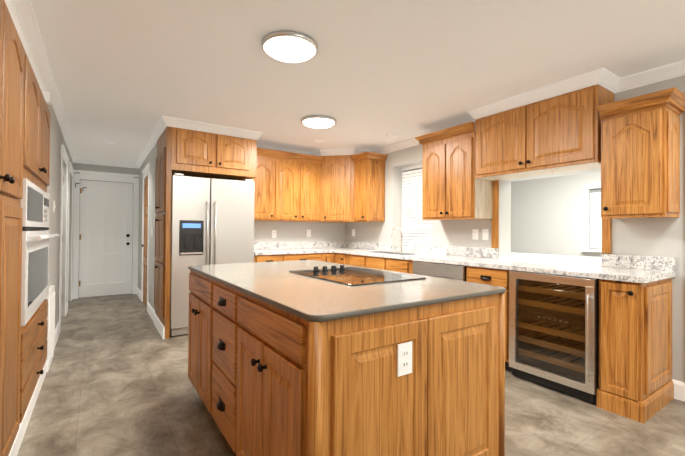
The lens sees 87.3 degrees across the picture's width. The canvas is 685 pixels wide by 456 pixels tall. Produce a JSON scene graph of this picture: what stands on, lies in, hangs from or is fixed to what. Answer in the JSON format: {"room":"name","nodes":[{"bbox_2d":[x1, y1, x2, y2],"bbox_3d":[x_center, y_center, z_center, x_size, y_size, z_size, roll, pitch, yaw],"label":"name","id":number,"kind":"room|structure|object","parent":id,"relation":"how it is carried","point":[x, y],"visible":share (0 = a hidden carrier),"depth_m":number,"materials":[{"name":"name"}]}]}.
{"room":"kitchen","nodes":[
{"label":"kitchen","id":0,"kind":"room"},
{"bbox_2d":[46,104,72,328],"bbox_3d":[-3.569,-0.005,4.489,0.120,2.410,3.818,1,-1,-34],"label":"wall","id":1,"kind":"structure","parent":0,"point":[57,140],"depth_m":3.86,"materials":[{"name":"grey paint"}]},
{"bbox_2d":[11,0,78,162],"bbox_3d":[-1.856,-1.171,2.150,0.066,0.092,9.620,1,-1,-34],"label":"crown molding","id":2,"kind":"structure","parent":1,"relation":"attached to","point":[24,11],"depth_m":2.49,"materials":[{"name":"white wood"}]},
{"bbox_2d":[55,321,60,345],"bbox_3d":[-2.858,1.132,3.546,0.016,0.130,1.450,1,-1,-34],"label":"baseboard","id":3,"kind":"structure","parent":1,"relation":"attached to","point":[58,328],"depth_m":3.86,"materials":[{"name":"white"}]},
{"bbox_2d":[61,177,63,309],"bbox_3d":[-3.572,0.175,4.533,0.069,2.038,0.790,1,-1,-34],"label":"hall door","id":4,"kind":"structure","parent":1,"relation":"in","point":[62,241],"depth_m":4.83,"materials":[{"name":"white wood"}]},
{"bbox_2d":[59,145,69,321],"bbox_3d":[-3.533,0.119,4.560,0.022,2.165,1.000,1,-1,-34],"label":"door frame","id":5,"kind":"structure","parent":1,"relation":"attached to","point":[64,155],"depth_m":4.88,"materials":[{"name":"white wood"}]},
{"bbox_2d":[70,162,74,300],"bbox_3d":[-4.243,0.122,5.601,0.022,2.165,0.980,1,-1,-34],"label":"door frame","id":6,"kind":"structure","parent":1,"relation":"attached to","point":[72,170],"depth_m":6.08,"materials":[{"name":"white wood"}]},
{"bbox_2d":[72,163,138,297],"bbox_3d":[-4.199,0.007,6.442,1.500,2.410,0.120,1,-1,-34],"label":"wall","id":7,"kind":"structure","parent":0,"point":[102,168],"depth_m":6.35,"materials":[{"name":"grey paint"}]},
{"bbox_2d":[79,180,132,297],"bbox_3d":[-4.213,0.189,6.415,0.790,2.033,0.069,1,-1,-34],"label":"door","id":8,"kind":"structure","parent":7,"relation":"in","point":[105,239],"depth_m":6.40,"materials":[{"name":"white wood"}]},
{"bbox_2d":[73,170,138,298],"bbox_3d":[-4.182,0.114,6.363,0.980,2.195,0.030,1,-1,-34],"label":"door frame","id":9,"kind":"structure","parent":7,"relation":"attached to","point":[104,176],"depth_m":6.37,"materials":[{"name":"white wood"}]},
{"bbox_2d":[79,157,134,167],"bbox_3d":[-4.156,-1.153,6.368,0.840,0.092,0.058,1,-1,-34],"label":"crown molding","id":10,"kind":"structure","parent":7,"relation":"attached to","point":[81,160],"depth_m":6.35,"materials":[{"name":"white"}]},
{"bbox_2d":[138,143,156,310],"bbox_3d":[-3.059,0.008,5.694,0.120,2.410,2.400,1,-1,-34],"label":"wall","id":11,"kind":"structure","parent":0,"point":[151,158],"depth_m":5.11,"materials":[{"name":"grey paint"}]},
{"bbox_2d":[137,287,140,299],"bbox_3d":[-3.577,1.150,6.312,0.016,0.130,0.790,1,-1,-34],"label":"baseboard","id":12,"kind":"structure","parent":11,"relation":"attached to","point":[138,290],"depth_m":6.29,"materials":[{"name":"white wood"}]},
{"bbox_2d":[142,175,147,306],"bbox_3d":[-3.079,0.197,5.620,0.069,2.020,0.690,1,-1,-34],"label":"hall door","id":13,"kind":"structure","parent":11,"relation":"in","point":[145,245],"depth_m":5.65,"materials":[{"name":"brown wood"}]},
{"bbox_2d":[141,163,149,302],"bbox_3d":[-3.041,0.131,5.646,0.142,2.165,0.940,1,-1,-34],"label":"door frame","id":14,"kind":"structure","parent":11,"relation":"attached to","point":[146,171],"depth_m":5.52,"materials":[{"name":"white wood"}]},
{"bbox_2d":[135,115,170,167],"bbox_3d":[-2.854,-1.153,5.247,0.068,0.092,3.378,1,-1,-34],"label":"crown molding","id":15,"kind":"structure","parent":11,"relation":"attached to","point":[165,121],"depth_m":4.55,"materials":[{"name":"white wood"}]},
{"bbox_2d":[147,302,164,338],"bbox_3d":[-2.387,1.144,4.557,0.026,0.130,1.610,1,-1,-34],"label":"baseboard","id":16,"kind":"structure","parent":11,"relation":"attached to","point":[159,326],"depth_m":4.32,"materials":[{"name":"white wood"}]},
{"bbox_2d":[254,221,345,241],"bbox_3d":[-0.773,0.024,5.644,1.820,2.410,0.260,1,-1,-34],"label":"wall","id":17,"kind":"structure","parent":0,"point":[297,231],"depth_m":5.55,"materials":[{"name":"grey paint"}]},
{"bbox_2d":[272,230,275,237],"bbox_3d":[-1.013,0.090,5.319,0.070,0.115,0.007,1,-1,-34],"label":"electrical outlet plate","id":18,"kind":"object","parent":17,"relation":"attached to","point":[273,231],"depth_m":5.31,"materials":[{"name":"white plastic"}]},
{"bbox_2d":[257,145,314,155],"bbox_3d":[-0.953,-1.139,5.333,1.150,0.092,0.058,1,-1,-34],"label":"crown molding","id":19,"kind":"structure","parent":17,"relation":"attached to","point":[258,146],"depth_m":5.38,"materials":[{"name":"white wood"}]},
{"bbox_2d":[250,148,323,221],"bbox_3d":[-0.864,-0.583,5.191,1.144,0.965,0.383,1,-1,-34],"label":"upper cabinet","id":20,"kind":"object","parent":17,"relation":"attached to","point":[287,186],"visible":0.81,"depth_m":5.08,"materials":[{"name":"brown wood"}]},
{"bbox_2d":[307,229,310,236],"bbox_3d":[-0.530,0.080,5.648,0.070,0.115,0.007,1,-1,-34],"label":"electrical outlet plate","id":21,"kind":"object","parent":17,"relation":"attached to","point":[308,230],"depth_m":5.65,"materials":[{"name":"white plastic"}]},
{"bbox_2d":[320,155,358,222],"bbox_3d":[-0.033,-0.596,5.586,0.669,1.010,0.667,1,-1,-34],"label":"upper cabinet","id":22,"kind":"object","parent":17,"relation":"attached to","point":[337,188],"visible":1,"depth_m":5.35,"materials":[{"name":"brown wood"}]},
{"bbox_2d":[17,293,684,455],"bbox_3d":[0.367,1.256,4.250,8.000,0.060,11.200,1,-1,-34],"label":"floor","id":23,"kind":"structure","parent":0,"point":[116,381],"depth_m":2.37,"materials":[{"name":"tile"}]},
{"bbox_2d":[0,0,7,455],"bbox_3d":[-1.521,-0.018,1.095,0.618,2.408,0.520,1,-1,-34],"label":"tall cabinet","id":24,"kind":"object","parent":23,"relation":"on","point":[3,3],"depth_m":1.52,"materials":[{"name":"brown wood"}]},
{"bbox_2d":[4,0,28,455],"bbox_3d":[-1.819,-0.016,1.531,0.618,2.408,0.537,1,-1,-34],"label":"tall cabinet","id":25,"kind":"object","parent":23,"relation":"on","point":[24,131],"depth_m":1.75,"materials":[{"name":"brown wood"}]},
{"bbox_2d":[24,48,49,433],"bbox_3d":[-2.322,-0.014,2.270,0.618,2.408,1.250,1,-1,-34],"label":"tall cabinet","id":26,"kind":"object","parent":23,"relation":"on","point":[35,336],"depth_m":2.36,"materials":[{"name":"brown wood"}]},
{"bbox_2d":[20,178,58,325],"bbox_3d":[-2.282,0.136,2.296,0.659,0.830,1.154,1,-1,-34],"label":"built-in oven","id":27,"kind":"object","parent":26,"relation":"in","point":[35,203],"visible":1,"depth_m":2.21,"materials":[{"name":"white metal"}]},
{"bbox_2d":[44,91,50,104],"bbox_3d":[-2.375,-1.045,2.885,0.037,0.080,0.080,1,-1,-34],"label":"sensor box","id":28,"kind":"object","parent":26,"relation":"attached to","point":[47,96],"visible":0.86,"depth_m":2.86,"materials":[{"name":"white plastic"}]},
{"bbox_2d":[45,285,54,371],"bbox_3d":[-2.581,0.866,3.167,0.032,0.660,0.470,1,-1,-34],"label":"gate","id":29,"kind":"object","parent":23,"relation":"on","point":[50,297],"visible":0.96,"depth_m":3.10,"materials":[{"name":"white"}]},
{"bbox_2d":[154,126,256,338],"bbox_3d":[-1.733,0.048,4.483,1.073,2.330,0.850,1,-1,-34],"label":"cabinet","id":30,"kind":"object","parent":23,"relation":"on","point":[188,152],"visible":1,"depth_m":4.11,"materials":[{"name":"brown wood"}]},
{"bbox_2d":[170,173,254,335],"bbox_3d":[-1.685,0.299,4.484,0.937,1.803,0.846,1,-1,-34],"label":"fridge","id":31,"kind":"object","parent":23,"relation":"on","point":[212,220],"visible":0.71,"depth_m":4.10,"materials":[{"name":"stainless steel"}]},
{"bbox_2d":[254,253,334,262],"bbox_3d":[-0.770,0.788,5.083,1.206,0.873,0.660,1,-1,-34],"label":"base cabinet","id":32,"kind":"object","parent":23,"relation":"on","point":[327,257],"visible":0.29,"depth_m":4.83,"materials":[{"name":"brown wood"}]},
{"bbox_2d":[254,241,333,254],"bbox_3d":[-0.786,0.280,5.084,1.170,0.140,0.642,1,-1,-34],"label":"countertop","id":33,"kind":"structure","parent":32,"relation":"on","point":[260,248],"depth_m":5.24,"materials":[{"name":"white stone"}]},
{"bbox_2d":[335,253,346,264],"bbox_3d":[0.234,0.796,5.207,0.626,0.872,0.292,1,-1,-34],"label":"base cabinet","id":34,"kind":"object","parent":23,"relation":"on","point":[340,258],"depth_m":5.04,"materials":[{"name":"brown wood"}]},
{"bbox_2d":[334,241,675,282],"bbox_3d":[0.961,0.285,4.133,0.645,0.140,4.182,1,-1,-34],"label":"countertop","id":35,"kind":"structure","parent":34,"relation":"on","point":[634,268],"depth_m":2.95,"materials":[{"name":"white stone"}]},
{"bbox_2d":[374,251,416,254],"bbox_3d":[0.649,0.424,4.615,0.396,0.192,0.836,1,-1,-34],"label":"sink","id":36,"kind":"object","parent":35,"relation":"in","point":[395,253],"visible":0.08,"depth_m":4.70,"materials":[{"name":"silver metal"}]},
{"bbox_2d":[391,227,415,252],"bbox_3d":[0.767,0.154,4.711,0.229,0.326,0.415,1,-1,-34],"label":"chrome faucet","id":37,"kind":"object","parent":35,"relation":"on","point":[401,240],"visible":1,"depth_m":4.80,"materials":[{"name":"silver metal"}]},
{"bbox_2d":[188,270,504,455],"bbox_3d":[-0.190,0.752,2.148,1.096,0.904,1.849,1,-1,-34],"label":"kitchen island","id":38,"kind":"object","parent":23,"relation":"on","point":[266,379],"visible":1,"depth_m":1.40,"materials":[{"name":"brown wood"}]},
{"bbox_2d":[188,260,505,321],"bbox_3d":[-0.179,0.290,2.171,1.065,0.020,1.885,1,-1,-34],"label":"island countertop","id":39,"kind":"structure","parent":38,"relation":"on","point":[278,284],"depth_m":1.60,"materials":[{"name":"grey stone"}]},
{"bbox_2d":[289,265,425,285],"bbox_3d":[0.062,0.262,2.137,0.515,0.038,0.695,1,-1,-34],"label":"cooktop","id":40,"kind":"object","parent":39,"relation":"in","point":[351,276],"visible":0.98,"depth_m":2.06,"materials":[{"name":"black glass"}]},
{"bbox_2d":[397,341,411,376],"bbox_3d":[0.229,0.478,1.311,0.070,0.115,0.007,1,-1,-34],"label":"outlet","id":41,"kind":"object","parent":38,"relation":"attached to","point":[404,358],"visible":1,"depth_m":1.31,"materials":[{"name":"white plastic"}]},
{"bbox_2d":[347,254,362,266],"bbox_3d":[0.431,0.795,4.917,0.626,0.872,0.409,1,-1,-34],"label":"base cabinet","id":42,"kind":"object","parent":23,"relation":"on","point":[355,260],"depth_m":4.76,"materials":[{"name":"brown wood"}]},
{"bbox_2d":[363,256,382,269],"bbox_3d":[0.657,0.794,4.585,0.626,0.872,0.394,1,-1,-34],"label":"base cabinet","id":43,"kind":"object","parent":23,"relation":"on","point":[368,261],"depth_m":4.44,"materials":[{"name":"brown wood"}]},
{"bbox_2d":[383,258,412,273],"bbox_3d":[0.892,0.793,4.241,0.626,0.872,0.440,1,-1,-34],"label":"base cabinet","id":44,"kind":"object","parent":23,"relation":"on","point":[390,264],"depth_m":4.07,"materials":[{"name":"brown wood"}]},
{"bbox_2d":[466,266,513,371],"bbox_3d":[1.517,0.789,3.325,0.626,0.872,0.437,1,-1,-34],"label":"base cabinet","id":45,"kind":"object","parent":23,"relation":"on","point":[488,276],"depth_m":3.07,"materials":[{"name":"brown wood"}]},
{"bbox_2d":[413,261,465,281],"bbox_3d":[1.170,0.786,3.759,0.671,0.857,0.648,1,-1,-34],"label":"dishwasher","id":46,"kind":"object","parent":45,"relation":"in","point":[447,271],"visible":0.19,"depth_m":3.55,"materials":[{"name":"silver metal"}]},
{"bbox_2d":[509,271,598,403],"bbox_3d":[1.776,0.784,2.854,0.668,0.856,0.613,1,-1,-34],"label":"wine cooler","id":47,"kind":"object","parent":23,"relation":"on","point":[553,331],"visible":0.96,"depth_m":2.73,"materials":[{"name":"stainless steel"},{"name":"black plastic"},{"name":"tinted glass"}]},
{"bbox_2d":[597,278,673,423],"bbox_3d":[2.068,0.786,2.518,0.626,0.872,0.252,1,-1,-34],"label":"base cabinet","id":48,"kind":"object","parent":23,"relation":"on","point":[635,353],"depth_m":2.35,"materials":[{"name":"brown wood"}]},
{"bbox_2d":[31,0,684,162],"bbox_3d":[0.384,-1.224,4.271,8.000,0.080,11.200,1,-1,-34],"label":"ceiling","id":49,"kind":"structure","parent":0,"point":[128,74],"depth_m":2.56,"materials":[{"name":"grey paint"}]},
{"bbox_2d":[171,117,262,139],"bbox_3d":[-1.448,-1.152,4.196,1.066,0.092,0.058,1,-1,-34],"label":"crown molding","id":50,"kind":"structure","parent":49,"relation":"attached to","point":[175,122],"depth_m":4.16,"materials":[{"name":"white wood"}]},
{"bbox_2d":[261,30,317,62],"bbox_3d":[-0.346,-1.172,2.368,0.370,0.066,0.370,1,-1,-34],"label":"ceiling light","id":51,"kind":"object","parent":49,"relation":"attached to","point":[290,46],"visible":1,"depth_m":2.29,"materials":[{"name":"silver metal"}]},
{"bbox_2d":[301,115,335,127],"bbox_3d":[-0.263,-1.158,3.967,0.390,0.066,0.390,1,-1,-34],"label":"ceiling light","id":52,"kind":"object","parent":49,"relation":"attached to","point":[317,121],"visible":1,"depth_m":3.87,"materials":[{"name":"silver metal"}]},
{"bbox_2d":[463,67,610,123],"bbox_3d":[1.617,-1.139,3.156,0.058,0.092,1.185,1,-1,-34],"label":"crown molding","id":53,"kind":"structure","parent":49,"relation":"attached to","point":[602,77],"depth_m":3.01,"materials":[{"name":"white wood"}]},
{"bbox_2d":[345,75,684,381],"bbox_3d":[2.030,0.025,3.343,0.220,2.410,7.220,1,-1,-34],"label":"wall","id":54,"kind":"structure","parent":0,"point":[661,237],"depth_m":2.92,"materials":[{"name":"grey paint"}]},
{"bbox_2d":[351,148,370,154],"bbox_3d":[0.283,-1.130,5.365,0.276,0.092,0.058,1,-1,-34],"label":"crown molding","id":55,"kind":"structure","parent":54,"relation":"attached to","point":[354,151],"depth_m":5.32,"materials":[{"name":"white"}]},
{"bbox_2d":[351,151,387,221],"bbox_3d":[0.385,-0.574,5.226,0.383,0.965,0.394,1,-1,-34],"label":"upper cabinet","id":56,"kind":"object","parent":54,"relation":"attached to","point":[369,186],"visible":1,"depth_m":5.13,"materials":[{"name":"brown wood"}]},
{"bbox_2d":[371,125,456,153],"bbox_3d":[0.996,-1.131,4.633,0.058,0.092,2.070,1,-1,-34],"label":"crown molding","id":57,"kind":"structure","parent":54,"relation":"attached to","point":[411,142],"depth_m":4.96,"materials":[{"name":"white wood"}]},
{"bbox_2d":[401,163,431,249],"bbox_3d":[1.123,-0.286,4.932,0.175,1.215,0.775,1,-1,-34],"label":"window","id":58,"kind":"structure","parent":54,"relation":"in","point":[416,228],"depth_m":4.99,"materials":[{"name":"white"}]},
{"bbox_2d":[415,121,492,219],"bbox_3d":[1.220,-0.578,4.002,0.383,0.965,0.774,1,-1,-34],"label":"upper cabinet","id":59,"kind":"object","parent":54,"relation":"attached to","point":[453,188],"visible":1,"depth_m":3.81,"materials":[{"name":"brown wood"}]},
{"bbox_2d":[472,229,477,239],"bbox_3d":[1.468,0.071,3.966,0.007,0.115,0.070,1,-1,-34],"label":"electrical outlet plate","id":60,"kind":"object","parent":54,"relation":"attached to","point":[475,234],"depth_m":3.97,"materials":[{"name":"white plastic"}]},
{"bbox_2d":[482,229,487,239],"bbox_3d":[1.536,0.071,3.863,0.011,0.115,0.070,1,-1,-34],"label":"electrical outlet plate","id":61,"kind":"object","parent":54,"relation":"attached to","point":[484,231],"depth_m":3.86,"materials":[{"name":"white plastic"}]},
{"bbox_2d":[475,84,613,180],"bbox_3d":[1.747,-0.804,3.244,0.370,0.609,1.070,1,-1,-34],"label":"upper cabinet","id":62,"kind":"object","parent":54,"relation":"attached to","point":[558,134],"visible":1,"depth_m":3.06,"materials":[{"name":"brown wood"}]},
{"bbox_2d":[498,253,600,265],"bbox_3d":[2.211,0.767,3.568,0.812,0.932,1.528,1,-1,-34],"label":"sill","id":63,"kind":"structure","parent":54,"relation":"attached to","point":[562,259],"depth_m":3.52,"materials":[{"name":"white"}]},
{"bbox_2d":[491,180,610,253],"bbox_3d":[1.880,-0.146,3.352,0.019,0.711,1.063,1,-1,-34],"label":"trim","id":64,"kind":"structure","parent":54,"relation":"attached to","point":[606,235],"depth_m":3.73,"materials":[{"name":"brown wood"}]},
{"bbox_2d":[597,87,684,218],"bbox_3d":[2.177,-0.491,2.597,0.383,0.830,0.437,1,-1,-34],"label":"upper cabinet","id":65,"kind":"object","parent":54,"relation":"attached to","point":[640,156],"visible":1,"depth_m":2.50,"materials":[{"name":"brown wood"}]},
{"bbox_2d":[607,59,684,93],"bbox_3d":[3.070,-1.142,1.593,0.058,0.092,3.150,1,-1,-34],"label":"crown molding","id":66,"kind":"structure","parent":54,"relation":"attached to","point":[676,69],"depth_m":2.71,"materials":[{"name":"white wood"}]},
{"bbox_2d":[511,172,602,257],"bbox_3d":[4.473,0.055,4.925,0.120,2.410,7.080,1,-1,-34],"label":"wall","id":67,"kind":"structure","parent":0,"point":[546,216],"depth_m":6.15,"materials":[{"name":"grey paint"}]},
{"bbox_2d":[581,183,601,251],"bbox_3d":[4.152,-0.162,5.311,0.160,1.065,1.040,1,-1,-34],"label":"window","id":68,"kind":"structure","parent":67,"relation":"in","point":[595,225],"depth_m":5.64,"materials":[{"name":"white"}]}
]}

